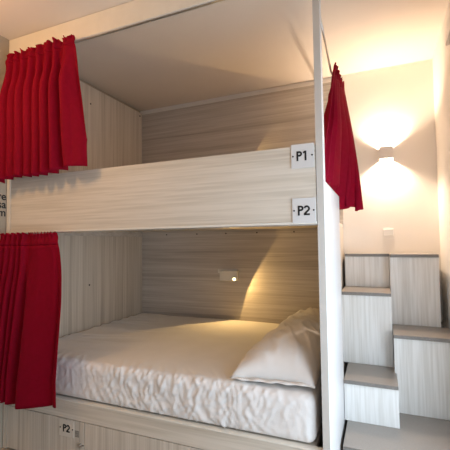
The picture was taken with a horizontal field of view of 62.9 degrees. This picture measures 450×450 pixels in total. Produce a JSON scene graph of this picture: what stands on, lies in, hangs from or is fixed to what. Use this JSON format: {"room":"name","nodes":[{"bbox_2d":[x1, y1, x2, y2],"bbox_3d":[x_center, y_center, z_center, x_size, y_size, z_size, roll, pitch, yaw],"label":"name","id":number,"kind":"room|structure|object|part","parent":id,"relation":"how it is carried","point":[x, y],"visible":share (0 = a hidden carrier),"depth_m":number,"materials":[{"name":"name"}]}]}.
{"room":"dormitory","nodes":[
{"label":"dormitory","id":0,"kind":"room"},
{"bbox_2d":[0,35,139,447],"bbox_3d":[-1.898,0.054,1.698,0.150,2.755,4.816,-2,-3,23],"label":"wall","id":1,"kind":"structure","parent":0,"point":[4,43],"depth_m":2.50,"materials":[{"name":"beige paint"}]},
{"bbox_2d":[0,194,5,215],"bbox_3d":[-1.505,-0.132,2.455,0.001,0.147,0.092,-2,-3,23],"label":"lettering","id":2,"kind":"object","parent":1,"relation":"attached to","point":[2,197],"depth_m":2.48,"materials":[{"name":"black"}]},
{"bbox_2d":[0,413,443,449],"bbox_3d":[-0.541,1.436,1.064,3.159,0.100,5.216,-2,-3,23],"label":"floor","id":3,"kind":"structure","parent":0,"point":[2,448],"depth_m":2.41,"materials":[{"name":"plastic"}]},
{"bbox_2d":[3,0,344,449],"bbox_3d":[-0.222,0.089,2.777,2.105,2.751,1.524,-2,-3,23],"label":"bunk bed","id":4,"kind":"object","parent":3,"relation":"on","point":[162,202],"visible":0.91,"depth_m":2.39,"materials":[{"name":"laminate"}]},
{"bbox_2d":[0,231,61,408],"bbox_3d":[-1.223,0.578,2.261,0.624,1.071,0.099,-2,-3,26],"label":"curtain","id":5,"kind":"object","parent":4,"relation":"hanging from","point":[30,263],"visible":1,"depth_m":2.23,"materials":[{"name":"red fabric"}]},
{"bbox_2d":[0,34,87,182],"bbox_3d":[-1.150,-0.726,2.299,0.734,0.875,0.121,-2,-3,23],"label":"curtain","id":6,"kind":"object","parent":4,"relation":"hanging from","point":[43,130],"visible":1,"depth_m":2.27,"materials":[{"name":"red fabric"}]},
{"bbox_3d":[-1.043,1.319,2.494,0.650,0.266,0.449,-2,-3,23],"label":"drawer","id":7,"kind":"part","parent":4,"relation":"part of","materials":[{"name":"laminate"}]},
{"bbox_3d":[-0.954,1.224,2.215,0.116,0.098,0.004,-2,-3,23],"label":"number plate","id":8,"kind":"part","parent":4,"relation":"part of","materials":[{"name":"white plastic"}]},
{"bbox_3d":[-1.173,0.140,3.170,0.034,2.711,1.496,-2,-3,23],"label":"panel","id":9,"kind":"part","parent":4,"relation":"part of","materials":[{"name":"laminate"}]},
{"bbox_3d":[-0.540,-1.253,2.169,2.070,0.124,0.029,-2,-3,23],"label":"cornice","id":10,"kind":"part","parent":4,"relation":"part of","materials":[{"name":"white wood"}]},
{"bbox_3d":[-0.493,1.101,2.044,2.029,0.103,0.030,-2,-3,23],"label":"bed rail","id":11,"kind":"part","parent":4,"relation":"part of","materials":[{"name":"laminate"}]},
{"bbox_2d":[56,313,321,442],"bbox_3d":[-0.226,0.951,2.728,1.992,0.244,1.487,-2,-3,23],"label":"mattress","id":12,"kind":"object","parent":4,"relation":"on","point":[176,366],"visible":0.8,"depth_m":2.12,"materials":[{"name":"white fabric"}]},
{"bbox_2d":[230,307,320,387],"bbox_3d":[0.462,0.695,2.365,0.427,0.216,1.274,-2,-3,23],"label":"pillow","id":13,"kind":"object","parent":12,"relation":"on","point":[290,353],"visible":0.85,"depth_m":1.86,"materials":[{"name":"fabric"}]},
{"bbox_3d":[-0.108,1.289,2.102,1.371,0.266,0.449,-2,-3,23],"label":"drawer","id":14,"kind":"part","parent":4,"relation":"part of","materials":[{"name":"laminate"}]},
{"bbox_2d":[218,269,238,280],"bbox_3d":[0.020,0.468,3.431,0.212,0.105,0.063,-2,-3,23],"label":"light","id":15,"kind":"object","parent":4,"relation":"attached to","point":[225,274],"visible":1,"depth_m":3.42,"materials":[{"name":"white plastic"}]},
{"bbox_3d":[0.069,0.620,3.447,2.011,1.110,0.018,-2,-3,23],"label":"panel","id":16,"kind":"part","parent":4,"relation":"part of","materials":[{"name":"laminate"}]},
{"bbox_3d":[0.058,-0.588,3.508,2.017,1.230,0.018,-2,-3,23],"label":"panel","id":17,"kind":"part","parent":4,"relation":"part of","materials":[{"name":"laminate"}]},
{"bbox_3d":[0.364,-0.325,1.728,0.107,0.115,0.004,-2,-3,23],"label":"number plate","id":18,"kind":"part","parent":4,"relation":"part of","materials":[{"name":"plastic"}]},
{"bbox_3d":[0.368,-0.068,1.715,0.109,0.118,0.004,-2,-3,23],"label":"number plate","id":19,"kind":"part","parent":4,"relation":"part of","materials":[{"name":"plastic"}]},
{"bbox_3d":[0.443,-0.775,1.753,0.032,1.144,0.060,-2,-3,23],"label":"post","id":20,"kind":"part","parent":4,"relation":"part of","materials":[{"name":"white wood"}]},
{"bbox_3d":[0.583,0.613,1.978,0.032,1.606,0.700,-2,-3,23],"label":"panel","id":21,"kind":"part","parent":4,"relation":"part of","materials":[{"name":"white wood"}]},
{"bbox_3d":[0.836,0.725,2.680,0.014,1.447,0.792,-2,-3,23],"label":"panel","id":22,"kind":"part","parent":4,"relation":"part of","materials":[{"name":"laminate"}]},
{"bbox_2d":[324,62,362,210],"bbox_3d":[0.638,-0.557,2.188,0.170,0.919,0.925,-3,-4,34],"label":"curtain","id":23,"kind":"object","parent":4,"relation":"hanging from","point":[341,164],"visible":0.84,"depth_m":2.39,"materials":[{"name":"red fabric"}]},
{"bbox_2d":[342,253,449,449],"bbox_3d":[1.113,0.815,2.383,0.684,1.232,1.154,-2,-3,23],"label":"staircase","id":24,"kind":"structure","parent":3,"relation":"on","point":[376,397],"depth_m":2.34,"materials":[{"name":"laminate"}]},
{"bbox_2d":[0,0,448,110],"bbox_3d":[-0.574,-1.415,1.209,3.159,0.100,5.216,-2,-3,23],"label":"ceiling","id":25,"kind":"structure","parent":0,"point":[228,47],"depth_m":2.63,"materials":[{"name":"paint"}]},
{"bbox_2d":[140,59,442,366],"bbox_3d":[0.404,0.115,3.424,3.159,2.755,0.150,-2,-3,23],"label":"wall","id":26,"kind":"structure","parent":0,"point":[392,105],"depth_m":2.97,"materials":[{"name":"paint"}]},
{"bbox_2d":[379,145,392,161],"bbox_3d":[1.288,-0.570,2.943,0.102,0.098,0.107,-2,-3,23],"label":"wall sconce","id":27,"kind":"object","parent":26,"relation":"attached to","point":[385,152],"visible":1,"depth_m":2.89,"materials":[{"name":"beige metal"}]},
{"bbox_2d":[383,229,393,235],"bbox_3d":[1.315,0.060,2.957,0.077,0.056,0.008,-2,-3,23],"label":"wall plate","id":28,"kind":"object","parent":26,"relation":"attached to","point":[386,232],"visible":1,"depth_m":2.95,"materials":[{"name":"white plastic"}]},
{"bbox_2d":[432,0,449,327],"bbox_3d":[0.807,-0.035,0.565,0.200,2.755,4.816,-2,-3,23],"label":"wall","id":29,"kind":"structure","parent":0,"point":[441,57],"depth_m":2.56,"materials":[{"name":"paint"}]},
{"bbox_2d":[444,13,449,45],"bbox_3d":[1.308,-1.148,2.140,0.024,0.110,0.212,-2,-3,23],"label":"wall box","id":30,"kind":"object","parent":29,"relation":"attached to","point":[447,27],"visible":1,"depth_m":2.15,"materials":[{"name":"white plastic"}]}
]}

